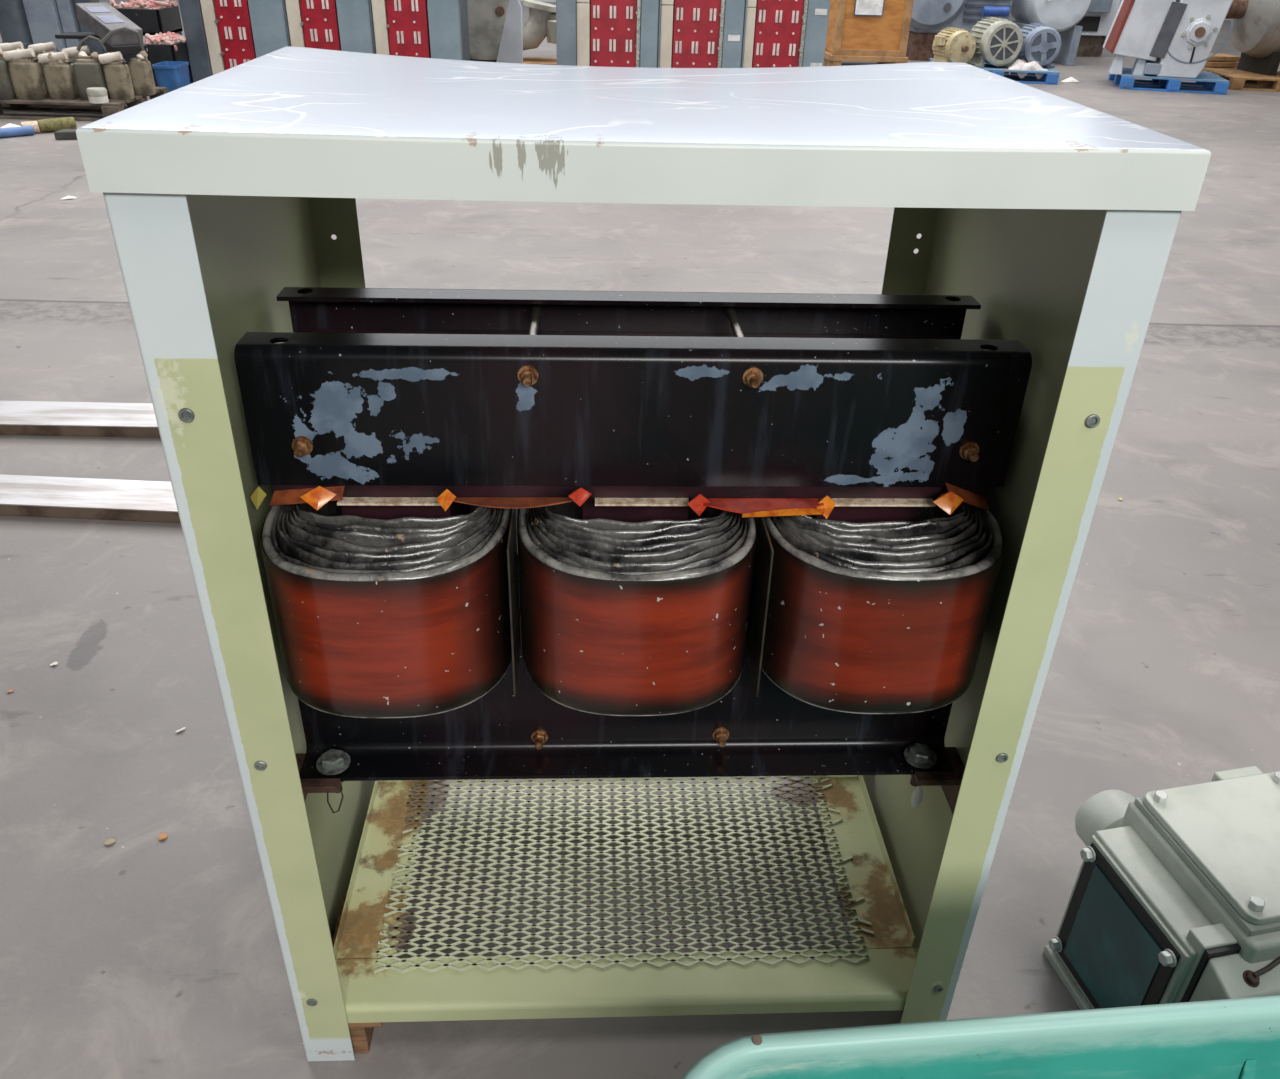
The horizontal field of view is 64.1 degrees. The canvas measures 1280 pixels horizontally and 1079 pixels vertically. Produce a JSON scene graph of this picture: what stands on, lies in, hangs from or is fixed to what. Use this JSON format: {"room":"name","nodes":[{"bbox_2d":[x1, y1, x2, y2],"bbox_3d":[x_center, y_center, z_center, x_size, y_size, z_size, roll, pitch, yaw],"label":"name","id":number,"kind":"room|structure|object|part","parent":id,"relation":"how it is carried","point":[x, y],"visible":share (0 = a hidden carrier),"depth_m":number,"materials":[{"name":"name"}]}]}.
{"room":"industrial equipment warehouse","nodes":[
{"label":"industrial equipment warehouse","id":0,"kind":"room"},
{"bbox_2d":[0,0,1279,1078],"bbox_3d":[-0.404,-3.811,9.304,60.000,0.001,34.000,0,31,-3],"label":"floor","id":1,"kind":"structure","parent":0,"point":[140,955],"depth_m":2.40,"materials":[{"name":"concrete"}]},
{"bbox_2d":[0,123,21,127],"bbox_3d":[-5.058,-3.333,8.231,0.180,0.036,0.103,-3,31,-8],"label":"paper scrap","id":2,"kind":"object","parent":1,"relation":"on","point":[9,125],"visible":0.67,"depth_m":8.21,"materials":[{"name":"white paper"}]},
{"bbox_2d":[0,0,32,48],"bbox_3d":[-6.291,-5.324,10.320,0.409,1.250,0.409,0,31,-3],"label":"cabinet","id":3,"kind":"object","parent":1,"relation":"on","point":[14,26],"visible":0.24,"depth_m":10.22,"materials":[{"name":"metal"}]},
{"bbox_2d":[0,117,76,137],"bbox_3d":[-4.797,-3.222,7.997,0.713,0.097,0.164,-25,40,-37],"label":"roll","id":4,"kind":"object","parent":1,"relation":"on","point":[51,124],"visible":0.96,"depth_m":8.04,"materials":[{"name":"fabric"}]},
{"bbox_3d":[-4.883,-3.134,7.874,0.381,0.063,0.066,-25,40,-37],"label":"handle","id":5,"kind":"part","parent":4,"relation":"part of","materials":[{"name":"blue plastic"}]},
{"bbox_2d":[23,0,108,64],"bbox_3d":[-5.748,-5.646,10.155,0.620,2.000,0.600,0,31,-3],"label":"enclosure","id":6,"kind":"object","parent":1,"relation":"on","point":[46,18],"visible":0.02,"depth_m":10.15,"materials":[{"name":"metal"}]},
{"bbox_3d":[-5.915,-5.646,10.147,0.286,2.000,0.600,0,31,-3],"label":"panel","id":7,"kind":"part","parent":6,"relation":"part of","materials":[{"name":"metal"}]},
{"bbox_3d":[-5.702,-5.661,10.183,0.126,2.000,0.540,0,31,-3],"label":"panel","id":8,"kind":"part","parent":6,"relation":"part of","materials":[{"name":"metal"}]},
{"bbox_3d":[-5.520,-5.551,10.106,0.170,1.900,0.200,0,31,-3],"label":"narrow panel","id":9,"kind":"part","parent":6,"relation":"part of","materials":[{"name":"metal"}]},
{"bbox_2d":[54,129,77,139],"bbox_3d":[-4.337,-3.146,7.931,0.350,0.060,0.132,-6,32,-13],"label":"rubber offcut","id":10,"kind":"object","parent":1,"relation":"on","point":[65,134],"visible":0.44,"depth_m":7.86,"materials":[{"name":"grey rubber"}]},
{"bbox_2d":[60,196,75,199],"bbox_3d":[-3.492,-2.089,6.241,0.093,0.020,0.039,-16,35,-27],"label":"paper scrap","id":11,"kind":"object","parent":1,"relation":"on","point":[66,197],"visible":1,"depth_m":6.23,"materials":[{"name":"white paper"}]},
{"bbox_2d":[0,401,159,437],"bbox_3d":[-1.905,-0.411,3.488,1.620,0.042,0.192,1,31,-1],"label":"metal bar","id":12,"kind":"object","parent":1,"relation":"on","point":[45,418],"visible":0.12,"depth_m":3.44,"materials":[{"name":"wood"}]},
{"bbox_3d":[-1.905,-0.410,3.488,1.620,0.042,0.184,1,31,-1],"label":"blade","id":13,"kind":"part","parent":12,"relation":"part of","materials":[{"name":"silver metal"}]},
{"bbox_2d":[0,87,168,120],"bbox_3d":[-5.474,-3.878,9.022,2.200,0.140,1.100,1,31,-1],"label":"pallet","id":14,"kind":"object","parent":1,"relation":"on","point":[113,106],"visible":0.47,"depth_m":8.64,"materials":[{"name":"brown wood"}]},
{"bbox_2d":[0,47,16,99],"bbox_3d":[-5.372,-3.897,8.521,0.244,0.410,0.181,-1,31,-5],"label":"canister","id":15,"kind":"object","parent":14,"relation":"on","point":[6,88],"visible":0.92,"depth_m":8.51,"materials":[{"name":"metal"}]},
{"bbox_2d":[0,42,24,61],"bbox_3d":[-5.494,-4.175,9.003,0.271,0.389,0.204,2,31,0],"label":"canister","id":16,"kind":"object","parent":14,"relation":"on","point":[16,45],"visible":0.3,"depth_m":8.87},
{"bbox_2d":[3,48,49,99],"bbox_3d":[-5.148,-3.918,8.589,0.267,0.389,0.201,3,31,2],"label":"canister","id":17,"kind":"object","parent":14,"relation":"on","point":[26,73],"visible":0.98,"depth_m":8.52,"materials":[{"name":"metal"}]},
{"bbox_3d":[-5.145,-3.876,8.614,0.239,0.292,0.201,3,31,2],"label":"tank","id":18,"kind":"part","parent":17,"relation":"part of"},
{"bbox_2d":[28,42,59,64],"bbox_3d":[-5.199,-4.172,9.006,0.241,0.395,0.179,1,31,-2],"label":"canister","id":19,"kind":"object","parent":14,"relation":"on","point":[40,48],"visible":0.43,"depth_m":8.88,"materials":[{"name":"plastic"}]},
{"bbox_2d":[37,51,80,99],"bbox_3d":[-4.899,-3.932,8.646,0.254,0.369,0.190,3,31,2],"label":"canister","id":20,"kind":"object","parent":14,"relation":"on","point":[58,72],"visible":0.93,"depth_m":8.58,"materials":[{"name":"fabric"}]},
{"bbox_3d":[-4.917,-4.016,8.545,0.078,0.098,0.071,3,31,2],"label":"terminal post","id":21,"kind":"part","parent":20,"relation":"part of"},
{"bbox_3d":[-4.897,-3.892,8.669,0.226,0.276,0.190,3,31,2],"label":"tank","id":22,"kind":"part","parent":20,"relation":"part of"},
{"bbox_2d":[62,45,91,63],"bbox_3d":[-4.921,-4.162,9.026,0.241,0.372,0.179,-1,31,-5],"label":"canister","id":23,"kind":"object","parent":14,"relation":"on","point":[72,52],"visible":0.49,"depth_m":8.90,"materials":[{"name":"plastic"}]},
{"bbox_2d":[73,51,109,99],"bbox_3d":[-4.649,-3.929,8.656,0.220,0.366,0.184,-1,31,-4],"label":"canister","id":24,"kind":"object","parent":14,"relation":"on","point":[88,71],"visible":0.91,"depth_m":8.58,"materials":[{"name":"fabric"}]},
{"bbox_3d":[-4.697,-4.068,8.620,0.077,0.087,0.071,-1,31,-4],"label":"terminal post","id":25,"kind":"part","parent":24,"relation":"part of","materials":[{"name":"ceramic"}]},
{"bbox_3d":[-4.575,-4.045,8.585,0.077,0.089,0.071,-1,31,-4],"label":"terminal post","id":26,"kind":"part","parent":24,"relation":"part of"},
{"bbox_2d":[86,87,108,103],"bbox_3d":[-4.545,-3.723,8.566,0.159,0.110,0.159,0,31,-3],"label":"jar","id":27,"kind":"object","parent":14,"relation":"on","point":[96,95],"visible":1,"depth_m":8.52,"materials":[{"name":"plastic"}]},
{"bbox_2d":[86,87,107,96],"bbox_3d":[-4.545,-3.745,8.553,0.159,0.060,0.159,0,31,-3],"label":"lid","id":28,"kind":"object","parent":27,"relation":"on","point":[91,91],"depth_m":8.51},
{"bbox_2d":[98,51,133,99],"bbox_3d":[-4.446,-3.947,8.688,0.204,0.374,0.160,2,31,0],"label":"canister","id":29,"kind":"object","parent":14,"relation":"on","point":[116,72],"visible":1,"depth_m":8.64,"materials":[{"name":"fabric"}]},
{"bbox_3d":[-4.444,-3.909,8.717,0.177,0.280,0.148,2,31,0],"label":"tank","id":30,"kind":"part","parent":29,"relation":"part of","materials":[{"name":"beige metal"}]},
{"bbox_2d":[128,51,155,94],"bbox_3d":[-4.370,-4.093,8.956,0.171,0.354,0.140,0,31,-3],"label":"canister","id":31,"kind":"object","parent":14,"relation":"on","point":[140,68],"visible":0.98,"depth_m":8.92,"materials":[{"name":"metal"}]},
{"bbox_2d":[75,2,146,54],"bbox_3d":[-4.602,-4.439,8.881,0.615,0.369,0.300,25,38,34],"label":"control unit","id":32,"kind":"object","parent":31,"relation":"on","point":[100,18],"visible":0.88,"depth_m":8.78,"materials":[{"name":"grey plastic"}]},
{"bbox_2d":[55,32,101,39],"bbox_3d":[-4.894,-4.443,9.016,0.400,0.032,0.280,0,31,-3],"label":"plate","id":33,"kind":"object","parent":32,"relation":"attached to","point":[67,35],"visible":0.58,"depth_m":8.90,"materials":[{"name":"metal"}]},
{"bbox_2d":[77,35,107,52],"bbox_3d":[-4.709,-4.251,8.767,0.264,0.134,0.028,0,31,-3],"label":"cable","id":34,"kind":"object","parent":32,"relation":"attached to","point":[89,37],"visible":1,"depth_m":8.75,"materials":[{"name":"black rubber"}]},
{"bbox_2d":[101,26,144,50],"bbox_3d":[-4.364,-4.218,8.599,0.328,0.188,0.077,0,31,-3],"label":"cable","id":35,"kind":"object","parent":32,"relation":"attached to","point":[111,32],"visible":1,"depth_m":8.55,"materials":[{"name":"grey rubber"}]},
{"bbox_3d":[-4.336,-4.181,8.878,0.076,0.071,0.071,0,31,-3],"label":"terminal post","id":36,"kind":"part","parent":31,"relation":"part of","materials":[{"name":"ceramic"}]},
{"bbox_3d":[-4.321,-4.204,8.890,0.078,0.094,0.071,0,31,-3],"label":"terminal post","id":37,"kind":"part","parent":31,"relation":"part of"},
{"bbox_2d":[0,474,180,522],"bbox_3d":[-1.885,-0.131,3.021,1.620,0.042,0.175,2,31,1],"label":"metal bar","id":38,"kind":"object","parent":1,"relation":"on","point":[20,495],"visible":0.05,"depth_m":2.97,"materials":[{"name":"metal"},{"name":"white paint"}]},
{"bbox_3d":[-1.885,-0.131,3.021,1.620,0.042,0.167,2,31,1],"label":"blade","id":39,"kind":"part","parent":38,"relation":"part of","materials":[{"name":"silver metal"}]},
{"bbox_2d":[104,838,115,844],"bbox_3d":[-1.000,0.569,1.926,0.016,0.005,0.017,16,34,22],"label":"scrap","id":40,"kind":"object","parent":1,"relation":"on","point":[109,841],"visible":1,"depth_m":1.93,"materials":[{"name":"beige"}]},
{"bbox_2d":[115,6,182,64],"bbox_3d":[-5.183,-5.234,10.779,0.553,0.684,0.600,0,31,-3],"label":"crate","id":41,"kind":"object","parent":1,"relation":"on","point":[151,21],"visible":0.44,"depth_m":10.45,"materials":[{"name":"black plastic"}]},
{"bbox_2d":[109,0,176,14],"bbox_3d":[-5.170,-5.482,10.640,0.610,0.298,0.618,0,31,-3],"label":"fittings","id":42,"kind":"object","parent":41,"relation":"in","point":[138,4],"visible":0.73,"depth_m":10.45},
{"bbox_2d":[158,833,166,839],"bbox_3d":[-0.906,0.564,1.941,0.016,0.005,0.016,0,31,-3],"label":"scrap","id":43,"kind":"object","parent":1,"relation":"on","point":[162,835],"visible":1,"depth_m":1.94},
{"bbox_2d":[146,42,192,86],"bbox_3d":[-4.642,-4.693,10.138,0.277,0.440,0.500,0,31,-3],"label":"crate","id":44,"kind":"object","parent":1,"relation":"on","point":[156,53],"visible":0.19,"depth_m":9.88,"materials":[{"name":"black plastic"}]},
{"bbox_2d":[145,31,185,50],"bbox_3d":[-4.643,-4.833,10.056,0.357,0.298,0.557,0,31,-3],"label":"fittings","id":45,"kind":"object","parent":44,"relation":"in","point":[165,38],"visible":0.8,"depth_m":9.89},
{"bbox_2d":[152,61,189,91],"bbox_3d":[-4.454,-4.382,9.763,0.242,0.300,0.357,0,31,-3],"label":"tub","id":46,"kind":"object","parent":1,"relation":"on","point":[173,75],"visible":0.84,"depth_m":9.63,"materials":[{"name":"blue plastic"}]},
{"bbox_2d":[178,0,287,82],"bbox_3d":[-4.005,-5.688,10.217,0.993,2.100,0.900,0,31,-3],"label":"tall cabinet","id":47,"kind":"object","parent":1,"relation":"on","point":[220,35],"visible":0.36,"depth_m":10.12,"materials":[{"name":"metal"}]},
{"bbox_3d":[-3.661,-5.522,9.918,0.336,2.060,0.148,0,31,-3],"label":"door panel","id":48,"kind":"part","parent":47,"relation":"part of","materials":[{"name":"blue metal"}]},
{"bbox_2d":[282,0,373,53],"bbox_3d":[-3.090,-5.687,10.263,0.830,2.100,0.900,0,31,-3],"label":"tall cabinet","id":49,"kind":"object","parent":1,"relation":"on","point":[339,25],"visible":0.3,"depth_m":10.13,"materials":[{"name":"metal"}]},
{"bbox_3d":[-2.819,-5.522,9.960,0.319,2.060,0.148,0,31,-3],"label":"door panel","id":50,"kind":"part","parent":49,"relation":"part of","materials":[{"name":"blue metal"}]},
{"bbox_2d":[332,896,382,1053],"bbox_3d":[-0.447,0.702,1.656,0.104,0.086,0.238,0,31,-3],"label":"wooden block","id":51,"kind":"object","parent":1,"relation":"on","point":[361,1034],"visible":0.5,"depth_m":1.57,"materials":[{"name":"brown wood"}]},
{"bbox_2d":[369,0,469,60],"bbox_3d":[-2.239,-5.687,10.305,0.865,2.100,0.900,0,31,-3],"label":"tall cabinet","id":52,"kind":"object","parent":1,"relation":"on","point":[437,29],"visible":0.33,"depth_m":10.19,"materials":[{"name":"metal"}]},
{"bbox_3d":[-1.942,-5.522,10.004,0.301,2.060,0.148,0,31,-3],"label":"door panel","id":53,"kind":"part","parent":52,"relation":"part of","materials":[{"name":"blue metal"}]},
{"bbox_2d":[467,0,522,63],"bbox_3d":[-1.704,-6.053,11.336,0.818,1.700,0.898,0,31,-3],"label":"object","id":54,"kind":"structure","parent":1,"relation":"on","point":[495,26],"depth_m":11.21,"materials":[{"name":"grey metal"}]},
{"bbox_3d":[-1.463,-5.537,11.221,0.347,0.944,0.150,0,31,-3],"label":"gusset plate","id":55,"kind":"part","parent":54,"relation":"part of","materials":[{"name":"grey metal"}]},
{"bbox_2d":[522,0,556,64],"bbox_3d":[-1.250,-6.110,12.376,0.750,0.755,0.700,0,31,-3],"label":"valve","id":56,"kind":"object","parent":1,"relation":"on","point":[541,22],"visible":0.54,"depth_m":12.22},
{"bbox_2d":[556,0,658,67],"bbox_3d":[-0.335,-5.686,10.401,1.021,2.100,0.900,0,31,-3],"label":"tall cabinet","id":57,"kind":"object","parent":1,"relation":"on","point":[600,33],"visible":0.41,"depth_m":10.27,"materials":[{"name":"metal"}]},
{"bbox_3d":[0.103,-5.521,10.107,0.177,2.060,0.148,0,31,-3],"label":"door panel","id":58,"kind":"part","parent":57,"relation":"part of","materials":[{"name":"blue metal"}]},
{"bbox_2d":[76,46,1210,1060],"bbox_3d":[-0.015,0.047,1.543,1.000,1.348,0.702,0,31,-3],"label":"cabinet","id":59,"kind":"object","parent":1,"relation":"on","point":[225,191],"visible":0.87,"depth_m":1.25,"materials":[{"name":"metal"}]},
{"bbox_3d":[-0.473,0.051,1.521,0.073,1.340,0.684,0,31,-3],"label":"panel","id":60,"kind":"part","parent":59,"relation":"part of","materials":[{"name":"paint"}]},
{"bbox_3d":[-0.436,0.539,1.759,0.094,0.025,0.404,0,31,-3],"label":"rail","id":61,"kind":"part","parent":59,"relation":"part of","materials":[{"name":"metal"}]},
{"bbox_3d":[-0.018,0.689,1.582,0.974,0.034,0.086,0,31,-3],"label":"rail","id":62,"kind":"part","parent":59,"relation":"part of","materials":[{"name":"metal"}]},
{"bbox_2d":[234,287,1031,812],"bbox_3d":[-0.019,0.015,1.493,0.960,0.699,0.576,0,31,-3],"label":"transformer","id":63,"kind":"object","parent":59,"relation":"in","point":[506,534],"visible":1,"depth_m":1.27,"materials":[{"name":"metal"}]},
{"bbox_3d":[-0.138,-0.264,1.320,0.012,0.012,0.238,0,31,-3],"label":"tie rod","id":64,"kind":"part","parent":63,"relation":"part of","materials":[{"name":"metal"}]},
{"bbox_3d":[0.130,-0.264,1.334,0.012,0.012,0.238,0,31,-3],"label":"tie rod","id":65,"kind":"part","parent":63,"relation":"part of","materials":[{"name":"metal"}]},
{"bbox_3d":[0.001,-0.504,1.214,1.000,0.064,0.702,0,31,-3],"label":"lid","id":66,"kind":"part","parent":59,"relation":"part of","materials":[{"name":"paint"}]},
{"bbox_3d":[0.381,0.540,1.800,0.094,0.025,0.404,0,31,-3],"label":"rail","id":67,"kind":"part","parent":59,"relation":"part of","materials":[{"name":"metal"}]},
{"bbox_3d":[0.442,0.051,1.567,0.073,1.340,0.684,0,31,-3],"label":"panel","id":68,"kind":"part","parent":59,"relation":"part of","materials":[{"name":"paint"}]},
{"bbox_2d":[657,0,744,67],"bbox_3d":[0.606,-5.686,10.448,0.853,2.100,0.900,0,31,-3],"label":"tall cabinet","id":69,"kind":"object","parent":1,"relation":"on","point":[691,33],"visible":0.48,"depth_m":10.31,"materials":[{"name":"metal"}]},
{"bbox_3d":[0.949,-5.521,10.149,0.198,2.060,0.148,0,31,-3],"label":"door panel","id":70,"kind":"part","parent":69,"relation":"part of","materials":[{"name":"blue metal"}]},
{"bbox_2d":[741,0,829,67],"bbox_3d":[1.461,-5.686,10.491,0.849,2.100,0.900,0,31,-3],"label":"tall cabinet","id":71,"kind":"object","parent":1,"relation":"on","point":[776,33],"visible":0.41,"depth_m":10.34,"materials":[{"name":"metal"}]},
{"bbox_3d":[1.791,-5.520,10.191,0.220,2.060,0.148,0,31,-3],"label":"door panel","id":72,"kind":"part","parent":71,"relation":"part of","materials":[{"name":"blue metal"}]},
{"bbox_2d":[824,0,913,65],"bbox_3d":[2.979,-6.976,13.434,1.028,1.380,0.960,0,31,-3],"label":"crate","id":73,"kind":"object","parent":1,"relation":"on","point":[877,31],"visible":0.8,"depth_m":13.20,"materials":[{"name":"wood"}]},
{"bbox_2d":[906,0,1012,60],"bbox_3d":[4.351,-7.780,14.538,1.698,1.700,1.160,0,31,-3],"label":"motor","id":74,"kind":"object","parent":1,"relation":"on","point":[929,17],"visible":0.5,"depth_m":14.28,"materials":[{"name":"metal"}]},
{"bbox_2d":[682,995,1279,1078],"bbox_3d":[0.551,0.920,0.825,1.040,0.613,0.800,-2,31,-5],"label":"plastic bin","id":75,"kind":"object","parent":1,"relation":"on","point":[1239,1038],"visible":1,"depth_m":0.99,"materials":[{"name":"teal plastic"}]},
{"bbox_2d":[928,58,1059,84],"bbox_3d":[4.485,-5.997,13.080,1.450,0.140,1.150,5,31,6],"label":"pallet","id":76,"kind":"object","parent":1,"relation":"on","point":[1050,77],"visible":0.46,"depth_m":12.59,"materials":[{"name":"blue plastic"}]},
{"bbox_2d":[929,27,975,64],"bbox_3d":[3.905,-6.128,12.724,0.466,0.420,0.540,-6,32,-13],"label":"motor","id":77,"kind":"object","parent":76,"relation":"on","point":[957,45],"visible":0.85,"depth_m":12.60,"materials":[{"name":"beige metal"}]},
{"bbox_2d":[968,17,1022,67],"bbox_3d":[4.429,-6.218,12.782,0.539,0.541,0.580,-3,31,-8],"label":"motor","id":78,"kind":"object","parent":76,"relation":"on","point":[999,41],"visible":0.88,"depth_m":12.58,"materials":[{"name":"beige metal"}]},
{"bbox_2d":[990,27,1018,60],"bbox_3d":[4.470,-6.079,12.543,0.369,0.369,0.020,-3,31,-8],"label":"grille","id":79,"kind":"object","parent":78,"relation":"attached to","point":[1004,41],"depth_m":12.54,"materials":[{"name":"beige metal"}]},
{"bbox_2d":[1003,60,1047,78],"bbox_3d":[4.791,-5.884,12.764,0.494,0.198,0.385,0,31,-3],"label":"rag","id":80,"kind":"object","parent":76,"relation":"on","point":[1018,64],"visible":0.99,"depth_m":12.64,"materials":[{"name":"white fabric"}]},
{"bbox_2d":[1011,23,1060,67],"bbox_3d":[4.986,-6.220,12.867,0.484,0.486,0.530,0,31,-3],"label":"motor","id":81,"kind":"object","parent":76,"relation":"on","point":[1041,44],"visible":0.77,"depth_m":12.66,"materials":[{"name":"metal"}]},
{"bbox_3d":[4.985,-6.252,12.894,0.480,0.459,0.450,0,31,-3],"label":"motor","id":82,"kind":"part","parent":81,"relation":"part of","materials":[{"name":"blue metal"}]},
{"bbox_2d":[1030,32,1057,61],"bbox_3d":[4.997,-6.092,12.647,0.341,0.341,0.020,0,31,-3],"label":"grille","id":83,"kind":"object","parent":81,"relation":"attached to","point":[1043,45],"depth_m":12.64,"materials":[{"name":"blue metal"}]},
{"bbox_2d":[982,6,1009,17],"bbox_3d":[4.846,-6.944,14.107,0.350,0.732,0.120,0,31,-3],"label":"pipe","id":84,"kind":"object","parent":1,"relation":"on","point":[994,11],"visible":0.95,"depth_m":13.90,"materials":[{"name":"blue plastic"}]},
{"bbox_2d":[1010,0,1091,65],"bbox_3d":[5.806,-7.506,14.565,0.857,1.278,1.120,0,31,-3],"label":"motor","id":85,"kind":"object","parent":1,"relation":"on","point":[1063,16],"visible":0.64,"depth_m":14.23,"materials":[{"name":"grey metal"}]},
{"bbox_2d":[1060,77,1078,81],"bbox_3d":[5.413,-5.776,12.833,0.260,0.059,0.097,-3,31,-8],"label":"paper scrap","id":86,"kind":"object","parent":1,"relation":"on","point":[1070,79],"visible":1,"depth_m":12.82,"materials":[{"name":"white paper"}]},
{"bbox_2d":[1076,0,1119,56],"bbox_3d":[6.797,-8.345,15.512,0.770,1.800,0.920,0,31,-3],"label":"tall cabinet","id":87,"kind":"object","parent":1,"relation":"on","point":[1097,22],"visible":0.46,"depth_m":15.46,"materials":[{"name":"grey metal"}]},
{"bbox_2d":[1043,766,1279,1009],"bbox_3d":[0.916,0.600,1.616,0.404,0.373,0.459,-5,32,-11],"label":"box","id":88,"kind":"object","parent":1,"relation":"on","point":[1175,895],"visible":0.86,"depth_m":1.54,"materials":[{"name":"paint"}]},
{"bbox_3d":[0.949,0.454,1.535,0.278,0.014,0.248,-5,32,-11],"label":"plate","id":89,"kind":"part","parent":88,"relation":"part of","materials":[{"name":"paint"}]},
{"bbox_2d":[1108,67,1229,94],"bbox_3d":[6.511,-5.684,12.648,1.185,0.150,1.050,9,31,11],"label":"pallet","id":90,"kind":"object","parent":1,"relation":"on","point":[1217,84],"visible":0.78,"depth_m":12.31,"materials":[{"name":"blue plastic"}]},
{"bbox_2d":[1103,0,1232,78],"bbox_3d":[6.350,-6.224,12.285,1.254,1.160,0.965,9,31,11],"label":"machine","id":91,"kind":"object","parent":90,"relation":"on","point":[1166,38],"visible":1,"depth_m":12.05,"materials":[{"name":"grey metal"}]},
{"bbox_3d":[5.819,-5.801,12.465,0.138,0.220,0.196,9,31,11],"label":"leg","id":92,"kind":"part","parent":91,"relation":"part of","materials":[{"name":"grey metal"}]},
{"bbox_3d":[6.071,-5.762,12.414,0.138,0.220,0.196,9,31,11],"label":"leg","id":93,"kind":"part","parent":91,"relation":"part of","materials":[{"name":"grey metal"}]},
{"bbox_3d":[6.238,-5.810,12.541,0.180,0.120,0.760,9,31,11],"label":"sole plate","id":94,"kind":"part","parent":91,"relation":"part of","materials":[{"name":"grey metal"}]},
{"bbox_3d":[6.199,-5.975,11.996,0.269,0.599,0.017,9,31,11],"label":"grille panel","id":95,"kind":"part","parent":91,"relation":"part of","materials":[{"name":"grey metal"}]},
{"bbox_3d":[6.615,-6.211,12.267,0.619,1.150,0.880,9,31,11],"label":"frame","id":96,"kind":"part","parent":91,"relation":"part of","materials":[{"name":"white metal"}]},
{"bbox_2d":[1203,68,1279,91],"bbox_3d":[7.915,-5.803,12.928,1.200,0.140,1.000,4,31,4],"label":"pallet","id":97,"kind":"object","parent":1,"relation":"on","point":[1237,78],"visible":0.77,"depth_m":12.71,"materials":[{"name":"brown wood"}]},
{"bbox_2d":[1202,54,1239,70],"bbox_3d":[7.806,-6.553,14.093,0.750,0.230,0.450,0,31,-3],"label":"stack","id":98,"kind":"object","parent":97,"relation":"on","point":[1218,61],"visible":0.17,"depth_m":13.92,"materials":[{"name":"brown wood"}]},
{"bbox_2d":[1225,0,1279,75],"bbox_3d":[8.191,-6.540,12.744,1.931,1.328,1.156,2,31,0],"label":"tank","id":99,"kind":"object","parent":97,"relation":"on","point":[1255,33],"visible":0.8,"depth_m":12.65,"materials":[{"name":"beige metal"}]}
]}

